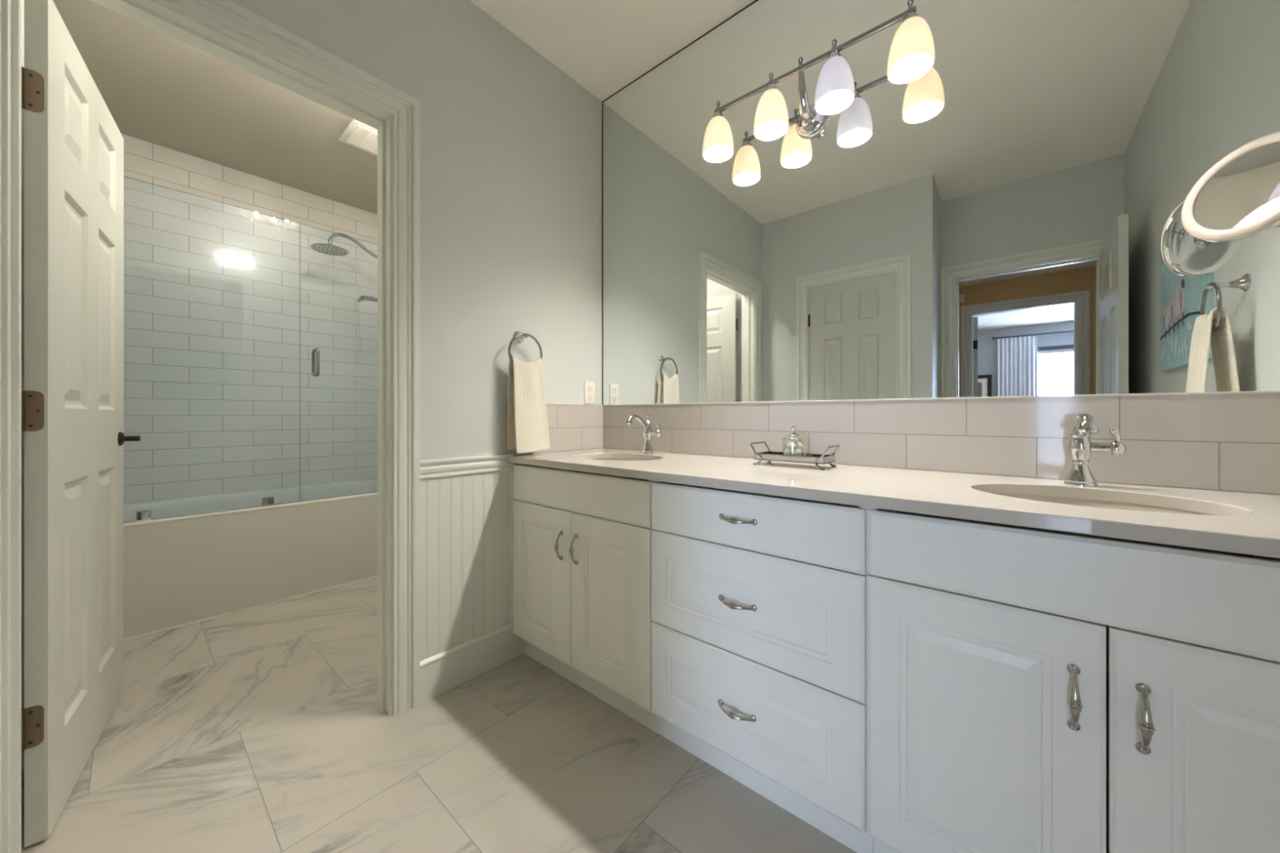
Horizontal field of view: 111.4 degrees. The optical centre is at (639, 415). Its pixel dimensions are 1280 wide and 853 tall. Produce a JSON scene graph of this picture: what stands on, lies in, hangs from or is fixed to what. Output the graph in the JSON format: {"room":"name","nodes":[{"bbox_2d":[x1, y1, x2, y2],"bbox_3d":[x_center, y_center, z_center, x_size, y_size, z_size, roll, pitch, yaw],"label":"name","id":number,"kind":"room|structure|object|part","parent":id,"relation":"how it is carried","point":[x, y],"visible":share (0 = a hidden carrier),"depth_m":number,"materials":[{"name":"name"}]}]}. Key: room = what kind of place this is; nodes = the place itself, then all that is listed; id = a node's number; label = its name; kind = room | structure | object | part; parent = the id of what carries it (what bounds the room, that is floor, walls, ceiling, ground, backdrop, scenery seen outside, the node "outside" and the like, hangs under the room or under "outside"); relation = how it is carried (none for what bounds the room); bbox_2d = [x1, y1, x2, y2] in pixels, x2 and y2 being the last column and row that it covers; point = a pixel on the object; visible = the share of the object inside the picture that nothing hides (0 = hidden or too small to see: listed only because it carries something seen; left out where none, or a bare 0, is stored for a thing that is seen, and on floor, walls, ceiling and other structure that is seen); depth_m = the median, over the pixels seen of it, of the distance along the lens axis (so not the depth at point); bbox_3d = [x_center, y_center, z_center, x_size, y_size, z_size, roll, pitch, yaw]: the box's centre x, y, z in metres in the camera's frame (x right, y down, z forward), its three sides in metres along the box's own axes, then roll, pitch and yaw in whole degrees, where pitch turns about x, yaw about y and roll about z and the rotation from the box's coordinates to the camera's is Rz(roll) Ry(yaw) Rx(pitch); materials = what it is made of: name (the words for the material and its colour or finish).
{"room":"bathroom","nodes":[
{"label":"bathroom","id":0,"kind":"room"},
{"bbox_2d":[21,0,24,769],"bbox_3d":[-2.380,-0.318,1.692,2.285,2.735,0.100,0,0,40],"label":"wall","id":1,"kind":"structure","parent":0,"point":[22,1],"depth_m":1.30,"materials":[{"name":"paint"}]},
{"bbox_2d":[21,0,140,847],"bbox_3d":[-1.718,-0.001,1.342,0.146,2.085,0.767,0,0,-41],"label":"door","id":2,"kind":"structure","parent":1,"relation":"in","point":[73,395],"depth_m":1.19,"materials":[{"name":"paint"}]},
{"bbox_3d":[-1.928,0.087,1.556,0.096,0.052,0.185,0,0,11],"label":"lever handle","id":3,"kind":"part","parent":2,"relation":"part of","materials":[{"name":"brown metal"}]},
{"bbox_2d":[52,0,377,213],"bbox_3d":[-1.783,-1.660,2.301,2.165,0.050,1.600,0,0,40],"label":"ceiling","id":4,"kind":"structure","parent":0,"point":[158,88],"depth_m":2.35,"materials":[{"name":"paint"}]},
{"bbox_2d":[338,119,377,155],"bbox_3d":[-1.585,-1.624,2.592,0.280,0.021,0.280,0,0,40],"label":"ceiling vent","id":5,"kind":"object","parent":4,"relation":"in","point":[360,135],"visible":0.52,"depth_m":2.54,"materials":[{"name":"white plastic"}]},
{"bbox_2d":[345,124,377,154],"bbox_3d":[-1.585,-1.618,2.592,0.221,0.008,0.220,0,0,40],"label":"grille","id":6,"kind":"object","parent":5,"relation":"attached to","point":[362,137],"depth_m":2.55,"materials":[{"name":"white plastic"}]},
{"bbox_2d":[120,133,377,502],"bbox_3d":[-2.654,-0.318,3.041,0.120,2.735,1.600,0,0,40],"label":"wall","id":7,"kind":"structure","parent":0,"point":[227,308],"depth_m":2.92,"materials":[{"name":"tile"}]},
{"bbox_2d":[231,0,602,460],"bbox_3d":[-0.915,-0.331,1.563,0.115,2.762,2.080,0,0,40],"label":"wall","id":8,"kind":"structure","parent":0,"point":[511,144],"depth_m":1.80,"materials":[{"name":"paint"}]},
{"bbox_2d":[0,0,420,852],"bbox_3d":[-1.156,-0.044,1.263,0.136,2.188,0.949,0,0,40],"label":"door frame","id":9,"kind":"structure","parent":8,"relation":"attached to","point":[226,30],"depth_m":1.33,"materials":[{"name":"paint"}]},
{"bbox_2d":[420,469,511,661],"bbox_3d":[-0.684,0.570,1.740,0.008,0.680,0.388,0,0,40],"label":"wainscot","id":10,"kind":"structure","parent":8,"relation":"attached to","point":[465,520],"depth_m":1.72,"materials":[{"name":"paint"}]},
{"bbox_2d":[420,453,513,479],"bbox_3d":[-0.679,0.201,1.735,0.021,0.068,0.388,0,0,40],"label":"chair rail","id":11,"kind":"object","parent":8,"relation":"attached to","point":[440,468],"visible":0.85,"depth_m":1.71,"materials":[{"name":"paint"}]},
{"bbox_2d":[420,623,524,703],"bbox_3d":[-0.660,0.975,1.760,0.018,0.150,0.450,0,0,40],"label":"baseboard","id":12,"kind":"structure","parent":8,"relation":"attached to","point":[441,673],"depth_m":1.72,"materials":[{"name":"paint"}]},
{"bbox_2d":[507,331,542,366],"bbox_3d":[-0.511,-0.274,1.897,0.067,0.189,0.174,0,0,40],"label":"towel ring","id":13,"kind":"object","parent":8,"relation":"attached to","point":[517,336],"visible":0.81,"depth_m":1.89,"materials":[{"name":"silver metal"}]},
{"bbox_3d":[-0.500,-0.343,1.888,0.038,0.021,0.020,0,0,40],"label":"post","id":14,"kind":"part","parent":13,"relation":"part of","materials":[{"name":"silver metal"}]},
{"bbox_2d":[506,353,550,453],"bbox_3d":[-0.482,-0.048,1.892,0.087,0.417,0.181,0,0,40],"label":"hand towel","id":15,"kind":"object","parent":13,"relation":"hanging from","point":[527,427],"visible":0.99,"depth_m":1.86,"materials":[{"name":"beige fabric"}]},
{"bbox_2d":[506,404,603,455],"bbox_3d":[-0.384,0.063,2.089,0.012,0.222,0.592,0,0,40],"label":"backsplash","id":16,"kind":"structure","parent":8,"relation":"attached to","point":[571,428],"depth_m":2.15,"materials":[{"name":"tile"}]},
{"bbox_2d":[584,381,595,404],"bbox_3d":[-0.257,-0.114,2.241,0.009,0.114,0.071,0,0,40],"label":"wall outlet","id":17,"kind":"object","parent":8,"relation":"attached to","point":[589,387],"visible":1,"depth_m":2.23,"materials":[{"name":"white plastic"}]},
{"bbox_2d":[587,385,592,391],"bbox_3d":[-0.256,-0.136,2.240,0.004,0.033,0.035,0,0,40],"label":"socket","id":18,"kind":"object","parent":17,"relation":"attached to","point":[589,387],"depth_m":2.24,"materials":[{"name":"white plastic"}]},
{"bbox_2d":[587,393,592,399],"bbox_3d":[-0.256,-0.093,2.240,0.004,0.033,0.035,0,0,40],"label":"socket","id":19,"kind":"object","parent":17,"relation":"attached to","point":[589,395],"depth_m":2.24,"materials":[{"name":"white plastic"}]},
{"bbox_2d":[21,577,857,852],"bbox_3d":[-1.045,1.075,1.398,4.700,0.050,2.700,0,0,40],"label":"floor","id":20,"kind":"structure","parent":0,"point":[263,729],"depth_m":1.30,"materials":[{"name":"tile"}]},
{"bbox_2d":[124,477,377,640],"bbox_3d":[-2.304,0.779,2.744,0.795,0.541,1.598,0,0,40],"label":"bathtub","id":21,"kind":"object","parent":20,"relation":"on","point":[180,571],"visible":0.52,"depth_m":2.39,"materials":[{"name":"ceramic"}]},
{"bbox_2d":[124,176,298,523],"bbox_3d":[-2.272,-0.306,2.230,0.032,1.631,0.855,0,0,40],"label":"screen","id":22,"kind":"object","parent":21,"relation":"on","point":[141,516],"visible":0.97,"depth_m":2.17,"materials":[{"name":"silver glass"}]},
{"bbox_2d":[124,477,377,524],"bbox_3d":[-2.316,0.700,2.754,0.764,0.380,1.598,0,0,40],"label":"basin","id":23,"kind":"object","parent":21,"relation":"in","point":[170,508],"depth_m":2.81,"materials":[{"name":"ceramic"}]},
{"bbox_2d":[511,462,662,736],"bbox_3d":[-0.100,0.627,1.826,0.782,0.846,0.584,0,0,40],"label":"vanity cabinet","id":24,"kind":"object","parent":20,"relation":"on","point":[581,542],"visible":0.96,"depth_m":1.58,"materials":[{"name":"paint"}]},
{"bbox_3d":[-0.397,0.650,1.752,0.376,0.575,0.019,0,0,40],"label":"door","id":25,"kind":"part","parent":24,"relation":"part of","materials":[{"name":"paint"}]},
{"bbox_3d":[-0.308,0.494,1.641,0.019,0.114,0.034,0,0,40],"label":"handle","id":26,"kind":"part","parent":24,"relation":"part of","materials":[{"name":"silver metal"}]},
{"bbox_3d":[-0.244,0.492,1.587,0.019,0.114,0.034,0,0,40],"label":"handle","id":27,"kind":"part","parent":24,"relation":"part of","materials":[{"name":"silver metal"}]},
{"bbox_3d":[-0.108,0.650,1.507,0.376,0.575,0.019,0,0,40],"label":"door","id":28,"kind":"part","parent":24,"relation":"part of","materials":[{"name":"paint"}]},
{"bbox_2d":[651,480,873,852],"bbox_3d":[0.434,0.627,1.371,0.620,0.846,0.584,0,0,40],"label":"vanity cabinet","id":29,"kind":"object","parent":20,"relation":"on","point":[759,602],"visible":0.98,"depth_m":1.13,"materials":[{"name":"paint"}]},
{"bbox_3d":[0.250,0.798,1.167,0.114,0.019,0.034,0,0,40],"label":"handle","id":30,"kind":"part","parent":29,"relation":"part of","materials":[{"name":"silver metal"}]},
{"bbox_3d":[0.252,0.507,1.166,0.114,0.019,0.034,0,0,40],"label":"handle","id":31,"kind":"part","parent":29,"relation":"part of","materials":[{"name":"silver metal"}]},
{"bbox_3d":[0.253,0.281,1.165,0.114,0.019,0.034,0,0,40],"label":"handle","id":32,"kind":"part","parent":29,"relation":"part of","materials":[{"name":"silver metal"}]},
{"bbox_3d":[0.274,0.795,1.182,0.616,0.285,0.019,0,0,40],"label":"drawer","id":33,"kind":"part","parent":29,"relation":"part of","materials":[{"name":"paint"}]},
{"bbox_3d":[0.274,0.506,1.182,0.616,0.286,0.019,0,0,40],"label":"drawer","id":34,"kind":"part","parent":29,"relation":"part of","materials":[{"name":"paint"}]},
{"bbox_3d":[0.274,0.285,1.182,0.616,0.147,0.019,0,0,40],"label":"drawer","id":35,"kind":"part","parent":29,"relation":"part of","materials":[{"name":"paint"}]},
{"bbox_2d":[867,507,1279,852],"bbox_3d":[0.975,0.627,0.912,0.796,0.846,0.584,0,0,40],"label":"vanity cabinet","id":36,"kind":"object","parent":20,"relation":"on","point":[1029,691],"visible":0.98,"depth_m":0.77,"materials":[{"name":"paint"}]},
{"bbox_2d":[506,448,1279,558],"bbox_3d":[0.451,0.188,1.381,2.201,0.028,0.588,0,0,40],"label":"countertop","id":37,"kind":"structure","parent":36,"relation":"on","point":[1236,522],"depth_m":1.00,"materials":[{"name":"white stone"}]},
{"bbox_2d":[575,458,648,480],"bbox_3d":[-0.090,0.281,1.839,0.447,0.158,0.334,0,0,40],"label":"sink basin","id":38,"kind":"object","parent":37,"relation":"in","point":[593,459],"visible":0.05,"depth_m":1.78,"materials":[{"name":"white ceramic"}]},
{"bbox_2d":[623,413,662,453],"bbox_3d":[0.013,0.085,1.924,0.107,0.178,0.179,0,0,40],"label":"faucet","id":39,"kind":"object","parent":37,"relation":"on","point":[647,433],"visible":1,"depth_m":1.96,"materials":[{"name":"silver metal"}]},
{"bbox_3d":[-0.013,0.028,1.930,0.037,0.065,0.155,0,0,40],"label":"spout","id":40,"kind":"part","parent":39,"relation":"part of","materials":[{"name":"silver metal"}]},
{"bbox_3d":[0.077,0.052,1.944,0.022,0.038,0.020,0,0,40],"label":"lever","id":41,"kind":"part","parent":39,"relation":"part of","materials":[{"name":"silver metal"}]},
{"bbox_2d":[750,441,839,470],"bbox_3d":[0.528,0.136,1.496,0.270,0.077,0.124,0,0,40],"label":"tray","id":42,"kind":"object","parent":37,"relation":"on","point":[806,458],"visible":1,"depth_m":1.46,"materials":[{"name":"silver metal"}]},
{"bbox_3d":[0.440,0.122,1.571,0.040,0.049,0.124,0,0,40],"label":"handle","id":43,"kind":"part","parent":42,"relation":"part of","materials":[{"name":"silver metal"}]},
{"bbox_2d":[781,426,806,454],"bbox_3d":[0.529,0.095,1.502,0.082,0.115,0.082,0,0,40],"label":"glass jar","id":44,"kind":"object","parent":42,"relation":"on","point":[793,433],"visible":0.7,"depth_m":1.50,"materials":[{"name":"clear glass"}]},
{"bbox_2d":[783,448,792,455],"bbox_3d":[0.510,0.131,1.504,0.031,0.031,0.032,0,0,40],"label":"ball","id":45,"kind":"object","parent":44,"relation":"in","point":[786,451],"visible":0.69,"depth_m":1.49,"materials":[{"name":"white"}]},
{"bbox_2d":[786,442,796,451],"bbox_3d":[0.518,0.108,1.489,0.030,0.030,0.030,0,0,40],"label":"ball","id":46,"kind":"object","parent":44,"relation":"in","point":[792,446],"visible":1,"depth_m":1.48,"materials":[{"name":"white"}]},
{"bbox_3d":[0.529,0.079,1.502,0.082,0.022,0.082,0,0,40],"label":"lid","id":47,"kind":"part","parent":44,"relation":"part of","materials":[{"name":"clear glass"}]},
{"bbox_3d":[0.529,0.055,1.502,0.035,0.035,0.034,0,0,40],"label":"knob","id":48,"kind":"part","parent":44,"relation":"part of","materials":[{"name":"silver metal"}]},
{"bbox_2d":[792,448,802,456],"bbox_3d":[0.536,0.131,1.485,0.030,0.032,0.031,0,0,15],"label":"ball","id":49,"kind":"object","parent":44,"relation":"in","point":[797,452],"visible":0.72,"depth_m":1.47,"materials":[{"name":"white"}]},
{"bbox_2d":[795,442,803,450],"bbox_3d":[0.547,0.109,1.504,0.030,0.031,0.030,0,0,40],"label":"ball","id":50,"kind":"object","parent":44,"relation":"in","point":[799,446],"visible":0.7,"depth_m":1.49,"materials":[{"name":"white"}]},
{"bbox_3d":[0.615,0.122,1.422,0.040,0.049,0.124,0,0,40],"label":"handle","id":51,"kind":"part","parent":42,"relation":"part of","materials":[{"name":"silver metal"}]},
{"bbox_2d":[1063,413,1126,486],"bbox_3d":[1.077,0.085,1.026,0.107,0.178,0.179,0,0,40],"label":"faucet","id":52,"kind":"object","parent":37,"relation":"on","point":[1081,447],"visible":1,"depth_m":1.07,"materials":[{"name":"silver metal"}]},
{"bbox_3d":[1.051,0.028,1.032,0.037,0.065,0.155,0,0,40],"label":"spout","id":53,"kind":"part","parent":52,"relation":"part of","materials":[{"name":"silver metal"}]},
{"bbox_3d":[1.140,0.052,1.046,0.022,0.038,0.020,0,0,40],"label":"lever","id":54,"kind":"part","parent":52,"relation":"part of","materials":[{"name":"silver metal"}]},
{"bbox_2d":[970,493,1253,557],"bbox_3d":[0.966,0.281,0.935,0.447,0.158,0.334,0,0,40],"label":"sink basin","id":55,"kind":"object","parent":37,"relation":"in","point":[1082,502],"visible":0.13,"depth_m":0.99,"materials":[{"name":"white ceramic"}]},
{"bbox_3d":[0.652,0.648,0.861,0.366,0.579,0.019,0,0,40],"label":"door","id":56,"kind":"part","parent":36,"relation":"part of","materials":[{"name":"paint"}]},
{"bbox_3d":[0.745,0.491,0.747,0.019,0.114,0.034,0,0,40],"label":"handle","id":57,"kind":"part","parent":36,"relation":"part of","materials":[{"name":"silver metal"}]},
{"bbox_3d":[0.805,0.492,0.695,0.019,0.114,0.034,0,0,40],"label":"handle","id":58,"kind":"part","parent":36,"relation":"part of","materials":[{"name":"silver metal"}]},
{"bbox_3d":[0.936,0.648,0.619,0.370,0.579,0.019,0,0,40],"label":"door","id":59,"kind":"part","parent":36,"relation":"part of","materials":[{"name":"paint"}]},
{"bbox_2d":[470,0,755,102],"bbox_3d":[-0.163,-1.687,0.658,2.202,0.050,2.485,0,0,40],"label":"ceiling","id":60,"kind":"structure","parent":0,"point":[604,46],"depth_m":1.88,"materials":[{"name":"paint"}]},
{"bbox_3d":[0.668,-0.331,1.649,2.415,2.762,0.100,0,0,40],"label":"wall","id":61,"kind":"structure","parent":0,"visible":0},
{"bbox_2d":[503,390,1279,454],"bbox_3d":[0.448,0.060,1.378,2.202,0.227,0.597,0,0,40],"label":"trim","id":62,"kind":"structure","parent":61,"relation":"attached to","point":[1277,391],"depth_m":1.32,"materials":[{"name":"white stone"}]},
{"bbox_2d":[602,0,1279,404],"bbox_3d":[0.639,-0.858,1.603,2.200,1.608,0.006,0,0,40],"label":"vanity mirror","id":63,"kind":"object","parent":61,"relation":"attached to","point":[1003,219],"visible":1,"depth_m":1.34,"materials":[{"name":"silver glass"}]},
{"bbox_2d":[702,0,934,163],"bbox_3d":[0.576,-1.129,1.533,0.774,0.217,0.181,0,0,40],"label":"vanity light","id":64,"kind":"object","parent":63,"relation":"attached to","point":[912,51],"visible":1,"depth_m":1.48,"materials":[{"name":"white glass"}]},
{"bbox_3d":[0.308,-1.098,1.722,0.121,0.136,0.121,0,0,40],"label":"lamp shade","id":65,"kind":"part","parent":64,"relation":"part of","materials":[{"name":"white glass"}]},
{"bbox_3d":[0.308,-1.078,1.722,0.048,0.048,0.048,0,0,40],"label":"bulb","id":66,"kind":"part","parent":64,"relation":"part of","materials":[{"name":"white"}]},
{"bbox_3d":[0.475,-1.098,1.580,0.121,0.136,0.121,0,0,40],"label":"lamp shade","id":67,"kind":"part","parent":64,"relation":"part of","materials":[{"name":"white glass"}]},
{"bbox_3d":[0.475,-1.078,1.580,0.048,0.048,0.048,0,0,40],"label":"bulb","id":68,"kind":"part","parent":64,"relation":"part of","materials":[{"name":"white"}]},
{"bbox_3d":[0.587,-1.124,1.547,0.048,0.146,0.104,0,0,40],"label":"arm","id":69,"kind":"part","parent":64,"relation":"part of","materials":[{"name":"silver metal"}]},
{"bbox_3d":[0.641,-1.098,1.439,0.121,0.136,0.121,0,0,40],"label":"lamp shade","id":70,"kind":"part","parent":64,"relation":"part of","materials":[{"name":"white glass"}]},
{"bbox_3d":[0.641,-1.078,1.439,0.048,0.048,0.048,0,0,40],"label":"bulb","id":71,"kind":"part","parent":64,"relation":"part of","materials":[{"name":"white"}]},
{"bbox_3d":[0.805,-1.078,1.299,0.048,0.048,0.048,0,0,40],"label":"bulb","id":72,"kind":"part","parent":64,"relation":"part of","materials":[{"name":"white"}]},
{"bbox_3d":[0.805,-1.098,1.299,0.121,0.136,0.121,0,0,40],"label":"lamp shade","id":73,"kind":"part","parent":64,"relation":"part of","materials":[{"name":"white glass"}]},
{"bbox_2d":[603,393,1279,494],"bbox_3d":[0.642,0.063,1.597,2.190,0.222,0.011,0,0,40],"label":"backsplash","id":74,"kind":"structure","parent":61,"relation":"attached to","point":[1228,442],"depth_m":1.25,"materials":[{"name":"tile"}]},
{"bbox_3d":[0.676,-0.331,-0.130,0.098,2.762,2.600,0,0,40],"label":"wall","id":75,"kind":"structure","parent":0,"visible":0},
{"bbox_2d":[1181,131,1279,242],"bbox_3d":[1.289,-0.461,0.865,0.256,0.204,0.179,0,0,40],"label":"magnifying mirror","id":76,"kind":"object","parent":75,"relation":"attached to","point":[1237,197],"visible":1,"depth_m":0.90,"materials":[{"name":"silver metal"}]},
{"bbox_2d":[1194,142,1279,230],"bbox_3d":[1.238,-0.463,0.887,0.034,0.167,0.170,0,0,-5],"label":"mirror glass","id":77,"kind":"object","parent":76,"relation":"attached to","point":[1241,191],"depth_m":0.90,"materials":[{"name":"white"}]},
{"bbox_3d":[-1.279,-0.317,2.988,2.285,2.735,0.100,0,0,40],"label":"wall","id":78,"kind":"structure","parent":0,"visible":0},
{"bbox_2d":[300,223,377,500],"bbox_3d":[-1.754,-0.310,2.840,0.113,1.624,0.738,0,0,40],"label":"shower door","id":79,"kind":"structure","parent":78,"relation":"attached to","point":[316,350],"depth_m":2.61,"materials":[{"name":"silver glass"}]},
{"bbox_3d":[-1.967,-0.315,2.635,0.053,0.171,0.019,0,0,40],"label":"pull handle","id":80,"kind":"part","parent":79,"relation":"part of","materials":[{"name":"silver metal"}]},
{"bbox_3d":[-1.922,-0.315,2.596,0.053,0.171,0.019,0,0,40],"label":"pull handle","id":81,"kind":"part","parent":79,"relation":"part of","materials":[{"name":"silver metal"}]},
{"bbox_2d":[310,233,377,258],"bbox_3d":[-1.986,-1.183,3.124,0.216,0.151,0.611,0,0,40],"label":"shower head","id":82,"kind":"object","parent":78,"relation":"attached to","point":[330,249],"visible":0.85,"depth_m":2.99},
{"bbox_2d":[357,295,377,302],"bbox_3d":[-1.839,-0.290,3.166,0.092,1.102,0.367,0,0,40],"label":"shower","id":83,"kind":"object","parent":78,"relation":"attached to","point":[362,298],"visible":0.21,"depth_m":3.04,"materials":[{"name":"silver metal"}]}
]}

